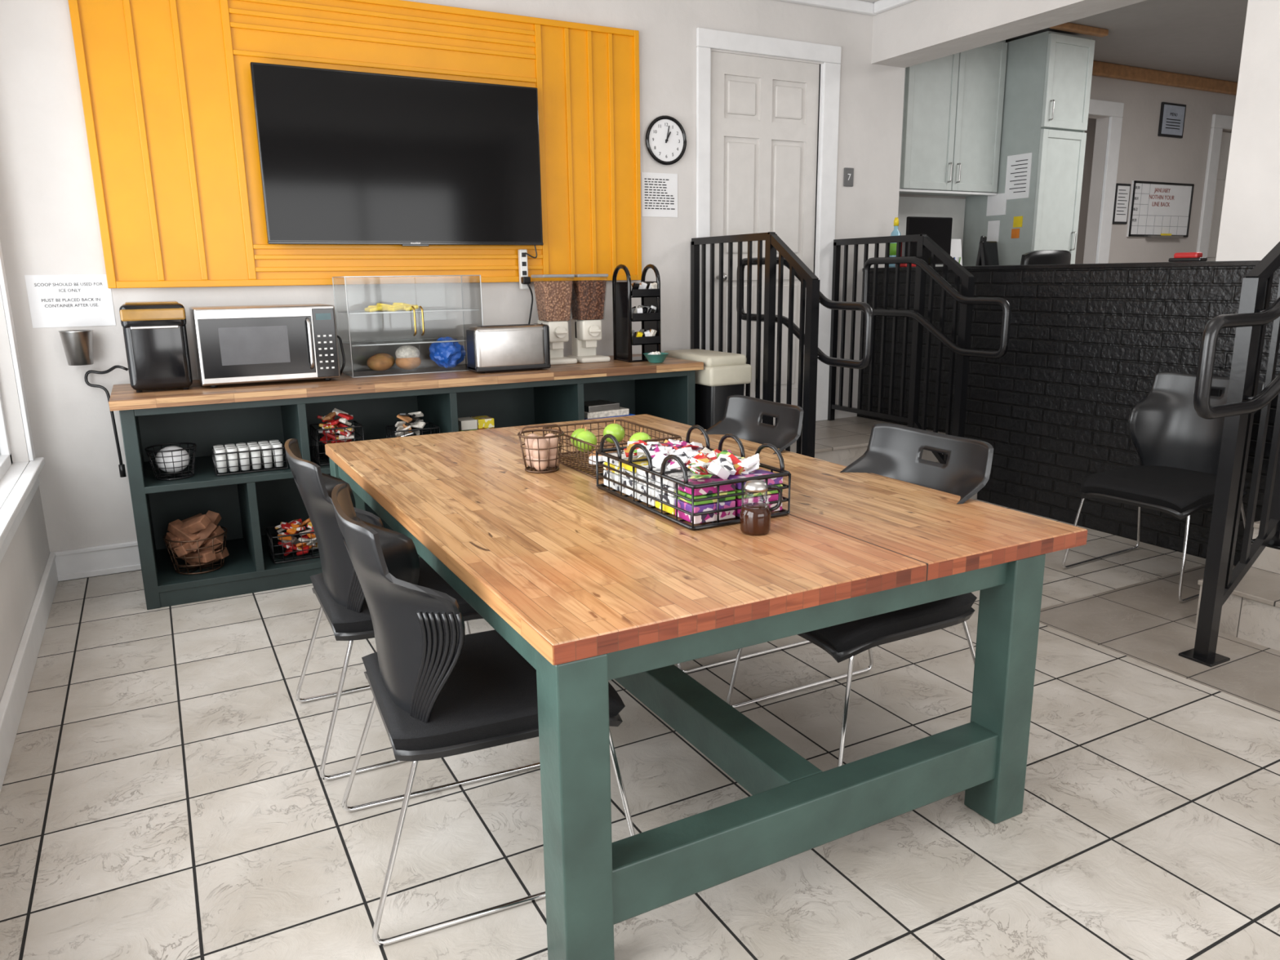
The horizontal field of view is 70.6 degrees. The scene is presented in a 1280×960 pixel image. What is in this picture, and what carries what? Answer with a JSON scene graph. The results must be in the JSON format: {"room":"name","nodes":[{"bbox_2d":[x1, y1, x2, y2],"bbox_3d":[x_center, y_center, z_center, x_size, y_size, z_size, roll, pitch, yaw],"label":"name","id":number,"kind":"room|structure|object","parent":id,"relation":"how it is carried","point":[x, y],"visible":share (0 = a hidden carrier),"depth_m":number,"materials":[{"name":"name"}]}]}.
{"room":"common room","nodes":[
{"label":"common room","id":0,"kind":"room"},
{"bbox_2d":[0,286,49,701],"bbox_3d":[-1.149,-0.330,0.799,0.150,3.120,7.390,-7,14,-27],"label":"wall","id":1,"kind":"structure","parent":0,"point":[22,566],"depth_m":3.71,"materials":[{"name":"paint"}]},
{"bbox_2d":[0,241,44,563],"bbox_3d":[-2.261,-0.822,2.875,0.180,2.190,2.340,-7,14,-27],"label":"window","id":2,"kind":"structure","parent":1,"relation":"in","point":[20,482],"depth_m":3.87,"materials":[{"name":"white paint"}]},
{"bbox_2d":[0,552,57,792],"bbox_3d":[-1.050,1.112,1.159,0.024,0.145,7.370,-7,14,-27],"label":"baseboard","id":3,"kind":"structure","parent":1,"relation":"attached to","point":[12,702],"depth_m":3.16,"materials":[{"name":"white paint"}]},
{"bbox_2d":[0,0,905,552],"bbox_3d":[-0.606,-1.348,5.262,5.455,3.120,0.150,-7,14,-27],"label":"wall","id":4,"kind":"structure","parent":0,"point":[50,225],"depth_m":4.75,"materials":[{"name":"paint"}]},
{"bbox_2d":[24,274,115,328],"bbox_3d":[-2.623,-0.826,4.172,0.330,0.235,0.004,-7,14,-27],"label":"sign","id":5,"kind":"object","parent":4,"relation":"attached to","point":[72,300],"visible":1,"depth_m":4.17,"materials":[{"name":"white paper"}]},
{"bbox_2d":[58,329,93,365],"bbox_3d":[-2.582,-0.609,4.160,0.140,0.155,0.144,-7,14,-27],"label":"holder","id":6,"kind":"object","parent":4,"relation":"attached to","point":[77,344],"visible":1,"depth_m":4.12,"materials":[{"name":"metal"}]},
{"bbox_2d":[49,541,141,581],"bbox_3d":[-1.284,0.216,5.128,3.477,0.145,0.026,-7,14,-27],"label":"baseboard","id":7,"kind":"structure","parent":4,"relation":"attached to","point":[102,560],"depth_m":4.41,"materials":[{"name":"white paint"}]},
{"bbox_2d":[84,364,128,477],"bbox_3d":[-2.488,-0.278,4.284,0.206,0.532,0.050,0,13,3],"label":"power cord","id":8,"kind":"object","parent":4,"relation":"attached to","point":[122,466],"visible":0.94,"depth_m":4.25,"materials":[{"name":"black plastic"}]},
{"bbox_2d":[67,0,641,288],"bbox_3d":[-1.246,-1.738,4.711,2.820,1.398,0.039,-7,14,-27],"label":"wall panel","id":9,"kind":"object","parent":4,"relation":"attached to","point":[166,86],"visible":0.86,"depth_m":4.45,"materials":[{"name":"paint"}]},
{"bbox_2d":[249,62,543,246],"bbox_3d":[-1.198,-1.637,4.678,1.440,0.833,0.093,-7,14,-27],"label":"wall-mounted television","id":10,"kind":"object","parent":9,"relation":"attached to","point":[346,157],"visible":1,"depth_m":4.61,"materials":[{"name":"metal"}]},
{"bbox_2d":[518,245,537,324],"bbox_3d":[-0.633,-1.086,5.129,0.113,0.775,0.068,-7,14,-27],"label":"power strip","id":11,"kind":"object","parent":9,"relation":"attached to","point":[524,280],"visible":0.9,"depth_m":5.09,"materials":[{"name":"white plastic"}]},
{"bbox_2d":[641,172,677,217],"bbox_3d":[0.120,-1.729,5.490,0.250,0.255,0.003,-7,14,-27],"label":"paper","id":12,"kind":"object","parent":4,"relation":"attached to","point":[659,190],"visible":1,"depth_m":5.49,"materials":[{"name":"paper"}]},
{"bbox_2d":[645,115,686,164],"bbox_3d":[0.155,-2.035,5.423,0.282,0.282,0.035,-7,14,-27],"label":"wall clock","id":13,"kind":"object","parent":4,"relation":"attached to","point":[665,136],"visible":1,"depth_m":5.41,"materials":[{"name":"white plastic"}]},
{"bbox_2d":[709,51,819,424],"bbox_3d":[0.817,-1.504,5.918,0.846,2.340,0.135,-7,14,-27],"label":"door","id":14,"kind":"structure","parent":4,"relation":"in","point":[764,111],"depth_m":5.84,"materials":[{"name":"paint"}]},
{"bbox_2d":[696,26,841,421],"bbox_3d":[0.824,-1.568,5.938,1.101,2.455,0.084,-7,14,-27],"label":"door frame","id":15,"kind":"structure","parent":4,"relation":"attached to","point":[707,39],"depth_m":5.86,"materials":[{"name":"white paint"}]},
{"bbox_2d":[843,167,853,186],"bbox_3d":[1.414,-2.052,6.128,0.080,0.120,0.012,-7,14,-27],"label":"number sign","id":16,"kind":"object","parent":4,"relation":"attached to","point":[848,172],"visible":1,"depth_m":6.12,"materials":[{"name":"grey plastic"}]},
{"bbox_2d":[0,499,1279,959],"bbox_3d":[1.203,0.932,2.375,5.450,0.102,7.690,-7,14,-27],"label":"floor","id":17,"kind":"structure","parent":0,"point":[164,796],"depth_m":2.45,"materials":[{"name":"tile"}]},
{"bbox_2d":[284,438,483,780],"bbox_3d":[-0.763,0.328,2.855,0.629,0.915,0.563,-7,14,-26],"label":"dining chair","id":18,"kind":"object","parent":17,"relation":"on","point":[339,592],"visible":0.57,"depth_m":2.60,"materials":[{"name":"plastic"}]},
{"bbox_2d":[108,353,703,609],"bbox_3d":[-1.067,-0.102,4.758,2.872,0.925,0.687,-7,14,-27],"label":"base cabinet","id":19,"kind":"object","parent":17,"relation":"on","point":[247,504],"visible":0.52,"depth_m":4.48,"materials":[{"name":"green paint"}]},
{"bbox_2d":[119,300,192,392],"bbox_3d":[-2.181,-0.608,4.084,0.253,0.387,0.346,-7,14,-27],"label":"ice maker","id":20,"kind":"object","parent":19,"relation":"on","point":[155,333],"visible":1,"depth_m":3.94,"materials":[{"name":"plastic"}]},
{"bbox_2d":[144,442,196,479],"bbox_3d":[-2.082,-0.083,4.032,0.207,0.138,0.208,-7,14,-27],"label":"basket","id":21,"kind":"object","parent":19,"relation":"on","point":[171,460],"visible":1,"depth_m":3.99,"materials":[{"name":"black metal"}]},
{"bbox_2d":[163,510,229,574],"bbox_3d":[-2.043,0.277,4.167,0.267,0.267,0.268,-7,14,-27],"label":"basket","id":22,"kind":"object","parent":19,"relation":"on","point":[197,540],"visible":1,"depth_m":4.11,"materials":[{"name":"brown metal"}]},
{"bbox_2d":[210,440,288,475],"bbox_3d":[-1.805,-0.107,4.179,0.308,0.114,0.188,-7,14,-27],"label":"basket","id":23,"kind":"object","parent":19,"relation":"in","point":[264,453],"visible":0.97,"depth_m":4.12,"materials":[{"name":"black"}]},
{"bbox_2d":[189,303,345,387],"bbox_3d":[-1.759,-0.649,4.314,0.650,0.355,0.449,-7,14,-27],"label":"microwave oven","id":24,"kind":"object","parent":19,"relation":"on","point":[234,344],"visible":1,"depth_m":4.14,"materials":[{"name":"metal"}]},
{"bbox_2d":[266,517,319,564],"bbox_3d":[-1.646,0.273,4.362,0.268,0.179,0.208,-7,14,-27],"label":"basket","id":25,"kind":"object","parent":19,"relation":"in","point":[308,540],"visible":0.81,"depth_m":4.32,"materials":[{"name":"black metal"}]},
{"bbox_2d":[309,408,364,465],"bbox_3d":[-1.453,-0.219,4.337,0.218,0.254,0.188,-7,14,-27],"label":"basket","id":26,"kind":"object","parent":19,"relation":"on","point":[329,429],"visible":0.75,"depth_m":4.29,"materials":[{"name":"black metal"}]},
{"bbox_2d":[332,275,483,377],"bbox_3d":[-1.182,-0.804,4.666,0.680,0.487,0.357,-7,14,-27],"label":"display case","id":27,"kind":"object","parent":19,"relation":"on","point":[446,352],"visible":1,"depth_m":4.63,"materials":[{"name":"clear glass"}]},
{"bbox_2d":[386,411,439,438],"bbox_3d":[-1.132,-0.242,4.510,0.228,0.214,0.188,-7,14,-27],"label":"basket","id":28,"kind":"object","parent":19,"relation":"on","point":[411,421],"visible":0.62,"depth_m":4.46,"materials":[{"name":"black metal"}]},
{"bbox_2d":[457,415,494,431],"bbox_3d":[-0.852,-0.245,4.664,0.175,0.148,0.120,-7,14,-27],"label":"boxes","id":29,"kind":"object","parent":19,"relation":"in","point":[482,422],"visible":0.31,"depth_m":4.61,"materials":[{"name":"yellow cardboard"}]},
{"bbox_2d":[466,323,551,373],"bbox_3d":[-0.673,-0.686,4.692,0.426,0.232,0.169,-7,14,-27],"label":"toaster","id":30,"kind":"object","parent":19,"relation":"on","point":[495,348],"visible":1,"depth_m":4.61,"materials":[{"name":"metal"}]},
{"bbox_2d":[531,274,577,364],"bbox_3d":[-0.478,-0.892,5.019,0.188,0.485,0.220,-7,14,-27],"label":"dispenser","id":31,"kind":"object","parent":19,"relation":"on","point":[553,298],"visible":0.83,"depth_m":4.95,"materials":[{"name":"beige plastic"}]},
{"bbox_2d":[567,273,610,363],"bbox_3d":[-0.298,-0.916,5.114,0.188,0.485,0.220,-7,14,-27],"label":"dispenser","id":32,"kind":"object","parent":19,"relation":"on","point":[588,296],"visible":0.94,"depth_m":5.05,"materials":[{"name":"beige plastic"}]},
{"bbox_2d":[584,400,635,419],"bbox_3d":[-0.199,-0.344,5.003,0.319,0.174,0.214,-7,14,-27],"label":"stack","id":33,"kind":"object","parent":19,"relation":"in","point":[597,409],"visible":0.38,"depth_m":4.91,"materials":[{"name":"white paper"}]},
{"bbox_2d":[612,263,661,362],"bbox_3d":[-0.016,-0.949,5.126,0.209,0.537,0.234,-7,14,-27],"label":"rack","id":34,"kind":"object","parent":19,"relation":"on","point":[648,313],"visible":1,"depth_m":5.08,"materials":[{"name":"black metal"}]},
{"bbox_2d":[643,351,668,363],"bbox_3d":[0.089,-0.682,5.019,0.148,0.062,0.148,-7,14,-27],"label":"bowl","id":35,"kind":"object","parent":19,"relation":"on","point":[656,357],"visible":1,"depth_m":4.98,"materials":[{"name":"teal ceramic"}]},
{"bbox_2d":[331,483,635,945],"bbox_3d":[-0.404,0.471,2.205,0.629,0.915,0.563,-6,14,-24],"label":"dining chair","id":36,"kind":"object","parent":17,"relation":"on","point":[439,691],"visible":0.8,"depth_m":1.98,"materials":[{"name":"plastic"}]},
{"bbox_2d":[324,413,1087,959],"bbox_3d":[-0.056,0.361,3.028,1.465,0.760,2.317,-7,14,-27],"label":"dining table","id":37,"kind":"object","parent":17,"relation":"on","point":[591,586],"visible":0.84,"depth_m":2.13,"materials":[{"name":"green paint"}]},
{"bbox_2d":[517,423,564,473],"bbox_3d":[-0.333,-0.109,3.049,0.157,0.153,0.158,-7,14,-27],"label":"basket","id":38,"kind":"object","parent":37,"relation":"on","point":[541,452],"visible":1,"depth_m":3.02,"materials":[{"name":"brown metal"}]},
{"bbox_2d":[542,418,681,479],"bbox_3d":[-0.105,-0.129,3.147,0.323,0.138,0.448,-7,14,-27],"label":"wire fruit basket","id":39,"kind":"object","parent":37,"relation":"on","point":[584,441],"visible":0.53,"depth_m":3.08,"materials":[{"name":"brown metal"}]},
{"bbox_2d":[595,425,791,530],"bbox_3d":[0.135,-0.029,2.604,0.317,0.183,0.572,-7,14,-27],"label":"basket","id":40,"kind":"object","parent":37,"relation":"on","point":[677,478],"visible":0.98,"depth_m":2.45,"materials":[{"name":"black paint"}]},
{"bbox_2d":[740,480,782,535],"bbox_3d":[0.305,0.067,2.280,0.106,0.134,0.078,1,13,8],"label":"dispenser","id":41,"kind":"object","parent":37,"relation":"on","point":[755,517],"visible":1,"depth_m":2.26,"materials":[{"name":"glass"}]},
{"bbox_2d":[663,348,751,429],"bbox_3d":[0.384,-0.281,5.397,0.285,0.955,0.580,-7,14,-27],"label":"trash can","id":42,"kind":"object","parent":17,"relation":"on","point":[724,375],"visible":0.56,"depth_m":5.11,"materials":[{"name":"black plastic"}]},
{"bbox_2d":[677,395,810,673],"bbox_3d":[0.276,0.165,3.516,0.629,0.915,0.563,-7,14,-27],"label":"dining chair","id":43,"kind":"object","parent":17,"relation":"on","point":[742,418],"visible":0.13,"depth_m":3.56,"materials":[{"name":"plastic"}]},
{"bbox_2d":[690,231,873,457],"bbox_3d":[0.729,-0.575,5.167,0.157,1.622,1.552,-7,14,-27],"label":"metal stair railing","id":44,"kind":"object","parent":17,"relation":"on","point":[807,331],"visible":0.85,"depth_m":5.01,"materials":[{"name":"black metal"}]},
{"bbox_2d":[726,422,993,766],"bbox_3d":[0.684,0.328,2.776,0.629,0.915,0.563,-7,14,-27],"label":"dining chair","id":45,"kind":"object","parent":17,"relation":"on","point":[895,451],"visible":0.3,"depth_m":2.68,"materials":[{"name":"plastic"}]},
{"bbox_2d":[826,234,1011,464],"bbox_3d":[1.690,-0.702,5.671,0.157,1.622,1.552,-7,14,-27],"label":"metal stair railing","id":46,"kind":"object","parent":17,"relation":"on","point":[966,299],"visible":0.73,"depth_m":5.60,"materials":[{"name":"black metal"}]},
{"bbox_2d":[1062,371,1265,602],"bbox_3d":[2.421,-0.006,4.151,0.629,0.915,0.563,-8,15,-30],"label":"dining chair","id":47,"kind":"object","parent":17,"relation":"on","point":[1178,450],"visible":0.68,"depth_m":4.22,"materials":[{"name":"plastic"}]},
{"bbox_2d":[1178,241,1279,666],"bbox_3d":[2.427,-0.178,3.316,1.552,1.622,0.157,-7,14,-27],"label":"metal stair railing","id":48,"kind":"object","parent":17,"relation":"on","point":[1220,579],"visible":1,"depth_m":3.16,"materials":[{"name":"black metal"}]},
{"bbox_2d":[774,416,945,466],"bbox_3d":[1.138,-0.113,5.915,1.460,0.380,0.850,-7,14,-27],"label":"floor","id":49,"kind":"structure","parent":0,"point":[841,441],"depth_m":5.72,"materials":[{"name":"tile"}]},
{"bbox_2d":[859,0,879,2],"bbox_3d":[1.162,-2.207,1.665,5.450,0.100,7.690,-7,14,-27],"label":"ceiling","id":50,"kind":"structure","parent":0,"point":[870,1],"depth_m":5.87,"materials":[{"name":"paint"}]},
{"bbox_2d":[936,462,977,499],"bbox_3d":[1.408,0.086,5.450,1.460,0.190,0.320,-7,14,-27],"label":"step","id":51,"kind":"structure","parent":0,"point":[975,496],"depth_m":5.67,"materials":[{"name":"tile"}]},
{"bbox_2d":[898,75,1235,263],"bbox_3d":[4.265,-2.285,8.265,6.150,2.740,0.120,-7,14,-27],"label":"wall","id":52,"kind":"structure","parent":0,"point":[1144,155],"depth_m":8.28,"materials":[{"name":"paint"}]},
{"bbox_2d":[898,40,1007,196],"bbox_3d":[2.227,-2.728,6.761,1.060,1.140,0.360,-7,14,-27],"label":"upper cabinet","id":53,"kind":"object","parent":52,"relation":"attached to","point":[953,109],"visible":0.73,"depth_m":6.67,"materials":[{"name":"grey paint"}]},
{"bbox_2d":[1112,183,1130,224],"bbox_3d":[4.361,-2.500,8.190,0.200,0.350,0.017,-7,14,-27],"label":"framed piece","id":54,"kind":"object","parent":52,"relation":"attached to","point":[1122,191],"visible":1,"depth_m":8.18,"materials":[{"name":"white paper"}]},
{"bbox_2d":[1049,22,1237,95],"bbox_3d":[4.961,-3.552,7.865,5.000,0.110,0.750,-7,14,-27],"label":"crown molding","id":55,"kind":"structure","parent":52,"relation":"attached to","point":[1100,68],"depth_m":7.97,"materials":[{"name":"brown wood"}]},
{"bbox_2d":[1126,180,1194,238],"bbox_3d":[4.882,-2.519,8.449,0.900,0.500,0.059,-7,14,-27],"label":"whiteboard","id":56,"kind":"object","parent":52,"relation":"attached to","point":[1157,210],"visible":1,"depth_m":8.44,"materials":[{"name":"white plastic"}]},
{"bbox_2d":[1088,98,1233,263],"bbox_3d":[4.742,-2.182,8.464,3.750,2.440,0.030,-7,14,-27],"label":"trim","id":57,"kind":"structure","parent":52,"relation":"attached to","point":[1114,110],"depth_m":8.14,"materials":[{"name":"white paint"}]},
{"bbox_2d":[1157,102,1186,137],"bbox_3d":[4.885,-3.301,8.300,0.350,0.290,0.024,-7,14,-27],"label":"menu","id":58,"kind":"object","parent":52,"relation":"attached to","point":[1171,121],"visible":1,"depth_m":8.28,"materials":[{"name":"white paper"}]},
{"bbox_2d":[1206,132,1231,261],"bbox_3d":[5.901,-2.294,9.184,0.780,2.310,0.050,-7,14,-27],"label":"door","id":59,"kind":"structure","parent":52,"relation":"in","point":[1226,136],"depth_m":8.95,"materials":[{"name":"paint"}]},
{"bbox_2d":[857,260,1279,565],"bbox_3d":[2.423,-0.522,5.272,0.316,1.430,3.020,-7,14,-27],"label":"brick wall","id":60,"kind":"structure","parent":0,"point":[1088,343],"depth_m":5.00,"materials":[{"name":"black brick"}]},
{"bbox_2d":[888,217,900,267],"bbox_3d":[1.748,-1.626,6.193,0.078,0.330,0.078,-7,14,-27],"label":"plastic bottle","id":61,"kind":"object","parent":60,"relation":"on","point":[895,232],"visible":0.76,"depth_m":6.17,"materials":[{"name":"plastic"}]},
{"bbox_2d":[900,263,915,266],"bbox_3d":[1.790,-1.459,6.079,0.120,0.054,0.110,-7,14,-27],"label":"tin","id":62,"kind":"object","parent":60,"relation":"on","point":[901,264],"visible":0.1,"depth_m":6.04,"materials":[{"name":"red metal"}]},
{"bbox_2d":[1168,252,1207,262],"bbox_3d":[2.684,-1.092,4.431,0.060,0.044,0.160,-7,14,-27],"label":"stapler","id":63,"kind":"object","parent":60,"relation":"on","point":[1181,256],"visible":0.99,"depth_m":4.41,"materials":[{"name":"red plastic"}]},
{"bbox_2d":[871,0,1279,261],"bbox_3d":[3.448,-0.934,3.207,0.300,3.120,7.390,-7,14,-27],"label":"wall","id":64,"kind":"structure","parent":0,"point":[917,32],"depth_m":4.17,"materials":[{"name":"paint"}]},
{"bbox_2d":[775,0,915,15],"bbox_3d":[1.097,-2.115,1.649,5.000,0.070,7.390,-7,14,-27],"label":"crown molding","id":65,"kind":"structure","parent":64,"relation":"attached to","point":[858,6],"depth_m":5.81,"materials":[{"name":"white paint"}]},
{"bbox_2d":[1075,118,1096,263],"bbox_3d":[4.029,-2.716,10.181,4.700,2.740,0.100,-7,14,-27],"label":"door","id":66,"kind":"structure","parent":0,"point":[1091,123],"depth_m":10.64,"materials":[{"name":"paint"}]},
{"bbox_2d":[1005,0,1248,82],"bbox_3d":[5.717,-3.114,5.413,6.230,0.100,10.150,-7,14,-27],"label":"ceiling","id":67,"kind":"structure","parent":0,"point":[1204,38],"depth_m":6.86,"materials":[{"name":"white paint"}]},
{"bbox_2d":[1195,520,1279,651],"bbox_3d":[3.097,0.466,3.247,1.205,0.380,1.465,-7,14,-27],"label":"step","id":68,"kind":"structure","parent":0,"point":[1251,612],"depth_m":3.48,"materials":[{"name":"tile"}]},
{"bbox_3d":[5.753,-0.344,6.040,6.230,0.100,10.150,-7,14,-27],"label":"floor","id":69,"kind":"structure","parent":0,"visible":0},
{"bbox_2d":[897,196,965,266],"bbox_3d":[2.265,-1.370,6.953,1.130,1.585,0.579,-7,14,-27],"label":"countertop","id":70,"kind":"structure","parent":69,"relation":"on","point":[954,208],"depth_m":7.14,"materials":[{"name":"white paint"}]},
{"bbox_2d":[900,242,905,256],"bbox_3d":[1.861,-1.641,6.845,0.242,0.349,0.220,-7,14,-27],"label":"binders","id":71,"kind":"object","parent":70,"relation":"on","point":[903,244],"visible":0.02,"depth_m":6.76,"materials":[{"name":"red plastic"}]},
{"bbox_2d":[904,216,952,266],"bbox_3d":[2.131,-1.690,6.705,0.440,0.499,0.140,-7,14,-27],"label":"computer monitor","id":72,"kind":"object","parent":70,"relation":"on","point":[939,229],"visible":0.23,"depth_m":6.67,"materials":[{"name":"black plastic"}]},
{"bbox_2d":[950,239,962,266],"bbox_3d":[2.421,-1.640,6.814,0.246,0.348,0.247,-7,14,-27],"label":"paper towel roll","id":73,"kind":"object","parent":70,"relation":"on","point":[956,244],"visible":0.16,"depth_m":6.90,"materials":[{"name":"white paper"}]},
{"bbox_2d":[975,235,999,266],"bbox_3d":[2.623,-1.684,6.946,0.193,0.369,0.215,-7,14,-27],"label":"desk phone","id":74,"kind":"object","parent":70,"relation":"on","point":[988,254],"visible":0.34,"depth_m":6.87,"materials":[{"name":"black plastic"}]},
{"bbox_2d":[961,31,1095,266],"bbox_3d":[3.011,-1.989,7.144,0.498,2.690,0.725,-7,14,-27],"label":"pantry cabinet","id":75,"kind":"object","parent":69,"relation":"on","point":[1035,206],"visible":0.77,"depth_m":6.77,"materials":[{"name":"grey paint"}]},
{"bbox_2d":[1020,249,1071,265],"bbox_3d":[2.674,-1.039,6.450,0.570,1.151,0.611,-7,14,-27],"label":"office chair","id":76,"kind":"object","parent":69,"relation":"on","point":[1042,256],"visible":0.06,"depth_m":6.04,"materials":[{"name":"black plastic"}]}
]}

